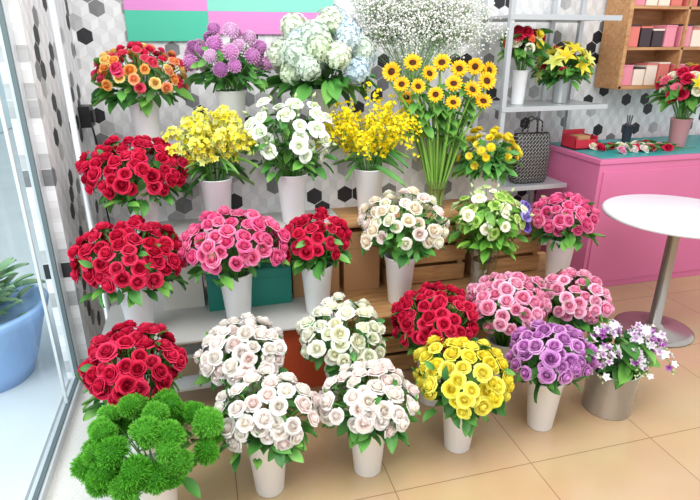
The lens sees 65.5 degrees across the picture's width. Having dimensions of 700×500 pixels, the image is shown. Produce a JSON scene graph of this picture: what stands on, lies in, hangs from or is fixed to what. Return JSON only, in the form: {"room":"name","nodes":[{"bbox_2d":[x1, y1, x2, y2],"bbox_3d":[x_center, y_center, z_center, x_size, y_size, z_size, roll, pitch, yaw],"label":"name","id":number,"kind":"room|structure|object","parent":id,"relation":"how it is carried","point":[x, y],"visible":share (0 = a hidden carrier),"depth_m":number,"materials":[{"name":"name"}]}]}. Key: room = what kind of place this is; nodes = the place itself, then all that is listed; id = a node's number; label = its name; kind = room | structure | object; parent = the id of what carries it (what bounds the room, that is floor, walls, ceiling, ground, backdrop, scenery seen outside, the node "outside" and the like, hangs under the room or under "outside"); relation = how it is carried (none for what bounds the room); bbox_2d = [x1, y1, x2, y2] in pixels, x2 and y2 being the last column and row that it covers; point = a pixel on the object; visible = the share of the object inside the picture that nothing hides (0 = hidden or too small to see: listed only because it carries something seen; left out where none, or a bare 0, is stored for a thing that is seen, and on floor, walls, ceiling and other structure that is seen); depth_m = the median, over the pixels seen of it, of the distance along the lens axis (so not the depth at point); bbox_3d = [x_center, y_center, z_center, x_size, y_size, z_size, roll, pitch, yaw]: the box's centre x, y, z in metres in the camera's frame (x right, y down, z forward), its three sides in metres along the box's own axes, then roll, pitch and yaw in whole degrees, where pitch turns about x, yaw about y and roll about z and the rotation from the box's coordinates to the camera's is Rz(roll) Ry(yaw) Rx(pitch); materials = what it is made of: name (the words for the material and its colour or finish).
{"room":"flower shop","nodes":[
{"label":"flower shop","id":0,"kind":"room"},
{"bbox_2d":[0,0,116,378],"bbox_3d":[-1.547,-0.811,2.810,0.120,2.800,1.010,-5,22,-14],"label":"wall","id":1,"kind":"structure","parent":0,"point":[30,20],"depth_m":2.63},
{"bbox_2d":[77,104,111,230],"bbox_3d":[-1.539,-0.254,3.397,0.072,1.260,0.130,-5,22,-14],"label":"switch box","id":2,"kind":"object","parent":1,"relation":"attached to","point":[87,117],"visible":0.63,"depth_m":3.15,"materials":[{"name":"black plastic"}]},
{"bbox_2d":[46,291,157,499],"bbox_3d":[-0.796,1.310,1.328,0.340,0.102,5.900,-5,22,-14],"label":"trim","id":3,"kind":"structure","parent":1,"relation":"attached to","point":[63,486],"depth_m":2.30,"materials":[{"name":"stone"}]},
{"bbox_2d":[0,0,82,499],"bbox_3d":[-0.858,0.111,0.409,0.050,2.800,4.305,-5,22,-14],"label":"frame","id":4,"kind":"object","parent":3,"relation":"on","point":[41,485],"visible":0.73,"depth_m":2.38,"materials":[{"name":"silver metal"}]},
{"bbox_2d":[47,0,118,362],"bbox_3d":[-1.248,-0.613,2.434,0.070,2.700,0.070,-5,22,-14],"label":"metal pole","id":5,"kind":"object","parent":3,"relation":"on","point":[51,3],"visible":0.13,"depth_m":2.42,"materials":[{"name":"silver metal"}]},
{"bbox_2d":[67,0,699,291],"bbox_3d":[1.678,-1.330,4.163,7.100,2.800,0.120,-5,22,-14],"label":"wall","id":6,"kind":"structure","parent":0,"point":[98,26],"depth_m":3.80,"materials":[{"name":"tile"}]},
{"bbox_2d":[123,0,333,40],"bbox_3d":[-0.715,-1.535,3.314,1.260,0.490,0.018,-5,22,-14],"label":"wall panels","id":7,"kind":"object","parent":6,"relation":"attached to","point":[146,20],"visible":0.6,"depth_m":3.30,"materials":[{"name":"teal"}]},
{"bbox_2d":[594,0,699,89],"bbox_3d":[2.381,-1.638,4.008,1.010,0.840,0.250,-5,22,-14],"label":"display shelf","id":8,"kind":"object","parent":6,"relation":"attached to","point":[615,53],"visible":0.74,"depth_m":3.97,"materials":[{"name":"brown wood"}]},
{"bbox_2d":[621,0,699,85],"bbox_3d":[2.351,-1.575,3.996,0.861,0.679,0.156,-5,22,-14],"label":"gift boxes","id":9,"kind":"object","parent":8,"relation":"on","point":[646,73],"visible":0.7,"depth_m":3.93,"materials":[{"name":"pink cardboard"}]},
{"bbox_2d":[148,275,699,499],"bbox_3d":[2.700,0.975,2.203,6.900,0.100,5.900,-5,22,-14],"label":"floor","id":10,"kind":"structure","parent":0,"point":[653,453],"depth_m":2.32,"materials":[{"name":"beige tile"}]},
{"bbox_2d":[76,319,187,455],"bbox_3d":[-0.875,0.596,2.228,0.423,0.590,0.438,-5,22,-14],"label":"bouquet","id":11,"kind":"object","parent":10,"relation":"on","point":[107,380],"visible":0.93,"depth_m":2.08,"materials":[{"name":"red plant"}]},
{"bbox_2d":[69,388,224,499],"bbox_3d":[-0.677,0.754,1.890,0.506,0.538,0.452,-5,22,-14],"label":"bouquet","id":12,"kind":"object","parent":10,"relation":"on","point":[157,423],"visible":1,"depth_m":1.74,"materials":[{"name":"green plant"}]},
{"bbox_2d":[155,343,239,392],"bbox_3d":[-0.742,0.548,2.681,0.405,0.355,0.280,-5,22,-14],"label":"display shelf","id":13,"kind":"object","parent":10,"relation":"on","point":[186,383],"visible":0.02,"depth_m":2.61,"materials":[{"name":"silver metal"}]},
{"bbox_2d":[193,312,287,422],"bbox_3d":[-0.451,0.556,2.368,0.382,0.564,0.425,2,21,5],"label":"bouquet","id":14,"kind":"object","parent":10,"relation":"on","point":[216,366],"visible":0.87,"depth_m":2.22,"materials":[{"name":"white plant"}]},
{"bbox_2d":[214,366,319,497],"bbox_3d":[-0.314,0.706,2.059,0.409,0.506,0.381,-5,22,-14],"label":"bouquet","id":15,"kind":"object","parent":10,"relation":"on","point":[273,439],"visible":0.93,"depth_m":1.94,"materials":[{"name":"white plant"}]},
{"bbox_2d":[278,330,325,387],"bbox_3d":[-0.226,0.493,2.829,0.300,0.352,0.262,-5,22,-14],"label":"box","id":16,"kind":"object","parent":10,"relation":"on","point":[305,372],"visible":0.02,"depth_m":2.71,"materials":[{"name":"orange cardboard"}]},
{"bbox_2d":[296,292,387,410],"bbox_3d":[-0.027,0.499,2.469,0.415,0.598,0.442,-5,22,-14],"label":"bouquet","id":17,"kind":"object","parent":10,"relation":"on","point":[340,346],"visible":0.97,"depth_m":2.30,"materials":[{"name":"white plant"}]},
{"bbox_2d":[102,126,591,353],"bbox_3d":[0.020,-0.022,3.058,2.600,1.150,0.980,-5,22,-14],"label":"display stand","id":18,"kind":"object","parent":10,"relation":"on","point":[338,195],"visible":0.12,"depth_m":2.94,"materials":[{"name":"metal"}]},
{"bbox_2d":[67,214,187,328],"bbox_3d":[-0.982,0.128,2.444,0.491,0.549,0.475,-5,22,-14],"label":"bouquet","id":19,"kind":"object","parent":18,"relation":"on","point":[149,269],"visible":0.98,"depth_m":2.28,"materials":[{"name":"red plant"}]},
{"bbox_2d":[75,135,192,232],"bbox_3d":[-1.011,-0.305,2.596,0.515,0.490,0.474,-8,23,-21],"label":"bouquet","id":20,"kind":"object","parent":18,"relation":"on","point":[130,178],"visible":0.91,"depth_m":2.46,"materials":[{"name":"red plant"}]},
{"bbox_2d":[90,41,194,143],"bbox_3d":[-1.049,-0.786,2.748,0.506,0.497,0.506,-5,22,-14],"label":"bouquet","id":21,"kind":"object","parent":18,"relation":"on","point":[143,100],"visible":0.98,"depth_m":2.63,"materials":[{"name":"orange plant"}]},
{"bbox_2d":[162,247,204,310],"bbox_3d":[-0.868,0.108,2.808,0.200,0.326,0.222,-5,22,-14],"label":"cardboard box","id":22,"kind":"object","parent":18,"relation":"on","point":[194,295],"visible":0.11,"depth_m":2.74,"materials":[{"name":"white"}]},
{"bbox_2d":[160,104,258,225],"bbox_3d":[-0.684,-0.400,2.674,0.488,0.610,0.374,-4,21,-10],"label":"bouquet","id":23,"kind":"object","parent":18,"relation":"on","point":[209,143],"visible":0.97,"depth_m":2.58,"materials":[{"name":"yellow plant"}]},
{"bbox_2d":[182,21,273,127],"bbox_3d":[-0.621,-0.871,2.833,0.471,0.595,0.472,-5,21,-12],"label":"bouquet","id":24,"kind":"object","parent":18,"relation":"on","point":[210,51],"visible":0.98,"depth_m":2.73,"materials":[{"name":"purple plant"}]},
{"bbox_2d":[177,205,290,324],"bbox_3d":[-0.530,0.085,2.549,0.496,0.555,0.485,-5,22,-14],"label":"bouquet","id":25,"kind":"object","parent":18,"relation":"on","point":[235,273],"visible":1,"depth_m":2.40,"materials":[{"name":"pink plant"}]},
{"bbox_2d":[206,249,291,311],"bbox_3d":[-0.536,0.150,2.864,0.420,0.206,0.262,-5,22,-14],"label":"box","id":26,"kind":"object","parent":18,"relation":"on","point":[271,285],"visible":0.41,"depth_m":2.76,"materials":[{"name":"teal cardboard"}]},
{"bbox_2d":[242,92,337,223],"bbox_3d":[-0.297,-0.468,2.772,0.473,0.666,0.498,-5,22,-14],"label":"bouquet","id":27,"kind":"object","parent":18,"relation":"on","point":[291,182],"visible":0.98,"depth_m":2.63,"materials":[{"name":"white plant"}]},
{"bbox_2d":[276,207,351,313],"bbox_3d":[-0.169,0.064,2.646,0.370,0.524,0.389,-5,22,-14],"label":"bouquet","id":28,"kind":"object","parent":18,"relation":"on","point":[316,263],"visible":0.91,"depth_m":2.55,"materials":[{"name":"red plant"}]},
{"bbox_2d":[289,239,338,297],"bbox_3d":[-0.206,0.061,2.957,0.250,0.306,0.222,-5,22,-14],"label":"cardboard box","id":29,"kind":"object","parent":18,"relation":"on","point":[297,282],"visible":0.03,"depth_m":2.88,"materials":[{"name":"brown cardboard"}]},
{"bbox_2d":[260,5,377,135],"bbox_3d":[-0.135,-0.954,2.939,0.604,0.675,0.638,19,28,40],"label":"hydrangea bouquet","id":30,"kind":"object","parent":18,"relation":"on","point":[304,60],"visible":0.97,"depth_m":2.74,"materials":[{"name":"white plant"}]},
{"bbox_2d":[339,227,379,291],"bbox_3d":[0.036,0.024,3.012,0.200,0.336,0.222,-5,22,-14],"label":"cardboard box","id":31,"kind":"object","parent":18,"relation":"on","point":[362,273],"visible":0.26,"depth_m":2.93,"materials":[{"name":"brown cardboard"}]},
{"bbox_2d":[309,81,426,216],"bbox_3d":[0.098,-0.523,2.872,0.593,0.698,0.621,8,22,20],"label":"bouquet","id":32,"kind":"object","parent":18,"relation":"on","point":[369,177],"visible":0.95,"depth_m":2.79,"materials":[{"name":"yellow plant"}]},
{"bbox_2d":[357,186,449,303],"bbox_3d":[0.255,-0.021,2.739,0.469,0.616,0.448,7,22,17],"label":"bouquet","id":33,"kind":"object","parent":18,"relation":"on","point":[401,257],"visible":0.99,"depth_m":2.60,"materials":[{"name":"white plant"}]},
{"bbox_2d":[379,219,466,285],"bbox_3d":[0.393,-0.013,3.102,0.460,0.340,0.252,-5,22,-14],"label":"wooden crate","id":34,"kind":"object","parent":18,"relation":"on","point":[447,264],"visible":0.38,"depth_m":3.03,"materials":[{"name":"brown wood"}]},
{"bbox_2d":[344,0,513,131],"bbox_3d":[0.415,-1.126,3.142,1.106,0.851,0.392,-5,22,-14],"label":"bouquet","id":35,"kind":"object","parent":18,"relation":"on","point":[433,17],"visible":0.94,"depth_m":3.04,"materials":[{"name":"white plant"}]},
{"bbox_2d":[382,53,497,205],"bbox_3d":[0.479,-0.607,2.899,0.637,0.835,0.232,-5,22,-14],"label":"sunflower bouquet","id":36,"kind":"object","parent":18,"relation":"on","point":[443,115],"visible":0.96,"depth_m":2.83,"materials":[{"name":"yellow plant"}]},
{"bbox_2d":[452,126,523,202],"bbox_3d":[0.768,-0.468,3.063,0.403,0.459,0.355,-9,23,-22],"label":"bouquet","id":37,"kind":"object","parent":18,"relation":"on","point":[483,169],"visible":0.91,"depth_m":2.97,"materials":[{"name":"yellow plant"}]},
{"bbox_2d":[448,183,534,282],"bbox_3d":[0.741,-0.065,2.865,0.461,0.607,0.430,-5,22,-14],"label":"bouquet","id":38,"kind":"object","parent":18,"relation":"on","point":[488,234],"visible":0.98,"depth_m":2.75,"materials":[{"name":"green plant"}]},
{"bbox_2d":[462,216,540,276],"bbox_3d":[0.876,-0.059,3.223,0.420,0.340,0.252,-5,22,-14],"label":"wooden crate","id":39,"kind":"object","parent":18,"relation":"on","point":[526,255],"visible":0.34,"depth_m":3.15,"materials":[{"name":"brown wood"}]},
{"bbox_2d":[526,192,605,277],"bbox_3d":[1.162,-0.060,3.005,0.399,0.498,0.417,-5,22,-14],"label":"bouquet","id":40,"kind":"object","parent":18,"relation":"on","point":[561,212],"visible":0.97,"depth_m":2.88,"materials":[{"name":"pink plant"}]},
{"bbox_2d":[318,358,420,477],"bbox_3d":[0.073,0.675,2.163,0.409,0.490,0.391,-5,22,-14],"label":"bouquet","id":41,"kind":"object","parent":10,"relation":"on","point":[371,420],"visible":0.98,"depth_m":2.05,"materials":[{"name":"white plant"}]},
{"bbox_2d":[347,316,433,369],"bbox_3d":[0.182,0.443,2.961,0.480,0.350,0.292,-5,22,-14],"label":"wooden crate","id":42,"kind":"object","parent":10,"relation":"on","point":[399,358],"visible":0.02,"depth_m":2.86,"materials":[{"name":"brown wood"}]},
{"bbox_2d":[390,281,482,405],"bbox_3d":[0.396,0.463,2.563,0.440,0.598,0.452,-8,22,-19],"label":"bouquet","id":43,"kind":"object","parent":10,"relation":"on","point":[431,310],"visible":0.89,"depth_m":2.42,"materials":[{"name":"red plant"}]},
{"bbox_2d":[411,335,515,453],"bbox_3d":[0.472,0.612,2.278,0.405,0.524,0.414,-3,21,-8],"label":"bouquet","id":44,"kind":"object","parent":10,"relation":"on","point":[462,401],"visible":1,"depth_m":2.16,"materials":[{"name":"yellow plant"}]},
{"bbox_2d":[436,307,509,360],"bbox_3d":[0.674,0.396,3.085,0.480,0.350,0.292,-5,22,-14],"label":"wooden crate","id":45,"kind":"object","parent":10,"relation":"on","point":[481,334],"visible":0.02,"depth_m":2.96,"materials":[{"name":"brown wood"}]},
{"bbox_2d":[466,271,552,376],"bbox_3d":[0.775,0.401,2.701,0.448,0.616,0.443,-5,22,-14],"label":"bouquet","id":46,"kind":"object","parent":10,"relation":"on","point":[510,303],"visible":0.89,"depth_m":2.54,"materials":[{"name":"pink plant"}]},
{"bbox_2d":[471,0,622,244],"bbox_3d":[1.305,-0.920,3.792,0.796,2.300,0.402,-5,22,-14],"label":"metal shelving rack","id":47,"kind":"object","parent":10,"relation":"on","point":[542,104],"visible":0.45,"depth_m":3.67,"materials":[{"name":"white metal"}]},
{"bbox_2d":[497,25,552,104],"bbox_3d":[1.151,-1.226,3.614,0.342,0.500,0.387,5,22,13],"label":"vase","id":48,"kind":"object","parent":47,"relation":"on","point":[527,41],"visible":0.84,"depth_m":3.53,"materials":[{"name":"white plastic"}]},
{"bbox_2d":[508,115,549,183],"bbox_3d":[1.254,-0.700,3.784,0.280,0.456,0.140,-5,22,-14],"label":"tote bag","id":49,"kind":"object","parent":47,"relation":"on","point":[535,146],"visible":0.95,"depth_m":3.75,"materials":[{"name":"wicker"}]},
{"bbox_2d":[530,41,595,102],"bbox_3d":[1.464,-1.215,3.719,0.417,0.402,0.450,-5,22,-14],"label":"vase","id":50,"kind":"object","parent":47,"relation":"on","point":[553,70],"visible":0.99,"depth_m":3.64,"materials":[{"name":"metal"}]},
{"bbox_2d":[524,293,577,323],"bbox_3d":[1.099,0.355,3.191,0.360,0.350,0.292,-5,22,-14],"label":"wooden crate","id":51,"kind":"object","parent":10,"relation":"on","point":[545,319],"visible":0.05,"depth_m":3.04,"materials":[{"name":"brown wood"}]},
{"bbox_2d":[505,319,599,431],"bbox_3d":[0.882,0.563,2.423,0.400,0.513,0.372,0,21,1],"label":"bouquet","id":52,"kind":"object","parent":10,"relation":"on","point":[566,347],"visible":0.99,"depth_m":2.31,"materials":[{"name":"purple plant"}]},
{"bbox_2d":[541,267,614,336],"bbox_3d":[1.134,0.372,2.814,0.403,0.588,0.378,4,21,11],"label":"bouquet","id":53,"kind":"object","parent":10,"relation":"on","point":[573,311],"visible":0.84,"depth_m":2.66,"materials":[{"name":"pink plant"}]},
{"bbox_2d":[535,135,699,286],"bbox_3d":[2.751,-0.381,4.292,2.520,0.935,0.680,-5,22,-14],"label":"counter","id":54,"kind":"object","parent":10,"relation":"on","point":[627,254],"depth_m":3.78,"materials":[{"name":"paint"}]},
{"bbox_2d":[561,129,597,149],"bbox_3d":[1.642,-0.793,3.893,0.180,0.120,0.160,-5,22,-14],"label":"box","id":55,"kind":"object","parent":54,"relation":"on","point":[574,139],"visible":0.88,"depth_m":3.85,"materials":[{"name":"cardboard"}]},
{"bbox_2d":[621,115,634,142],"bbox_3d":[2.082,-0.906,4.076,0.088,0.200,0.088,-5,22,-14],"label":"cup","id":56,"kind":"object","parent":54,"relation":"on","point":[627,130],"visible":0.93,"depth_m":4.06,"materials":[{"name":"grey"}]},
{"bbox_2d":[589,140,695,153],"bbox_3d":[2.082,-0.748,3.848,0.789,0.081,0.295,-5,22,-14],"label":"bundle","id":57,"kind":"object","parent":54,"relation":"on","point":[644,145],"visible":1,"depth_m":3.80,"materials":[{"name":"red plant"}]},
{"bbox_2d":[645,62,699,147],"bbox_3d":[2.368,-1.029,3.869,0.484,0.579,0.466,11,24,27],"label":"flower arrangement","id":58,"kind":"object","parent":54,"relation":"on","point":[686,89],"visible":0.99,"depth_m":3.79,"materials":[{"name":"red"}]},
{"bbox_2d":[582,319,678,420],"bbox_3d":[1.252,0.546,2.546,0.497,0.455,0.360,-2,21,-6],"label":"bouquet","id":59,"kind":"object","parent":10,"relation":"on","point":[609,393],"visible":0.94,"depth_m":2.47,"materials":[{"name":"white plant"}]},
{"bbox_2d":[602,194,699,347],"bbox_3d":[1.857,0.136,3.203,0.800,0.750,0.800,-5,22,-14],"label":"table","id":60,"kind":"object","parent":10,"relation":"on","point":[675,217],"visible":0.91,"depth_m":3.17,"materials":[{"name":"metal"}]},
{"label":"outside","id":61,"kind":"structure","parent":0,"visible":0},
{"bbox_2d":[0,127,70,499],"bbox_3d":[-5.801,0.484,3.511,8.000,0.100,18.000,-5,22,-14],"label":"pavement","id":62,"kind":"structure","parent":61,"point":[29,411],"depth_m":2.78,"materials":[{"name":"white concrete"}]},
{"bbox_2d":[0,72,11,132],"bbox_3d":[-5.644,-3.220,6.016,0.700,5.000,14.000,-5,22,-14],"label":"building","id":63,"kind":"structure","parent":62,"relation":"on","point":[2,92],"depth_m":10.81,"materials":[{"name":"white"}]},
{"bbox_2d":[0,281,48,392],"bbox_3d":[-1.899,0.480,2.811,0.680,0.410,0.680,-5,22,-14],"label":"pot","id":64,"kind":"object","parent":62,"relation":"on","point":[20,337],"visible":0.8,"depth_m":2.74,"materials":[{"name":"ceramic"}]},
{"bbox_2d":[0,257,45,316],"bbox_3d":[-1.899,0.236,2.688,0.655,0.297,0.642,-5,22,-14],"label":"foliage","id":65,"kind":"object","parent":64,"relation":"in","point":[6,289],"visible":0.94,"depth_m":2.84,"materials":[{"name":"green plant"}]}
]}

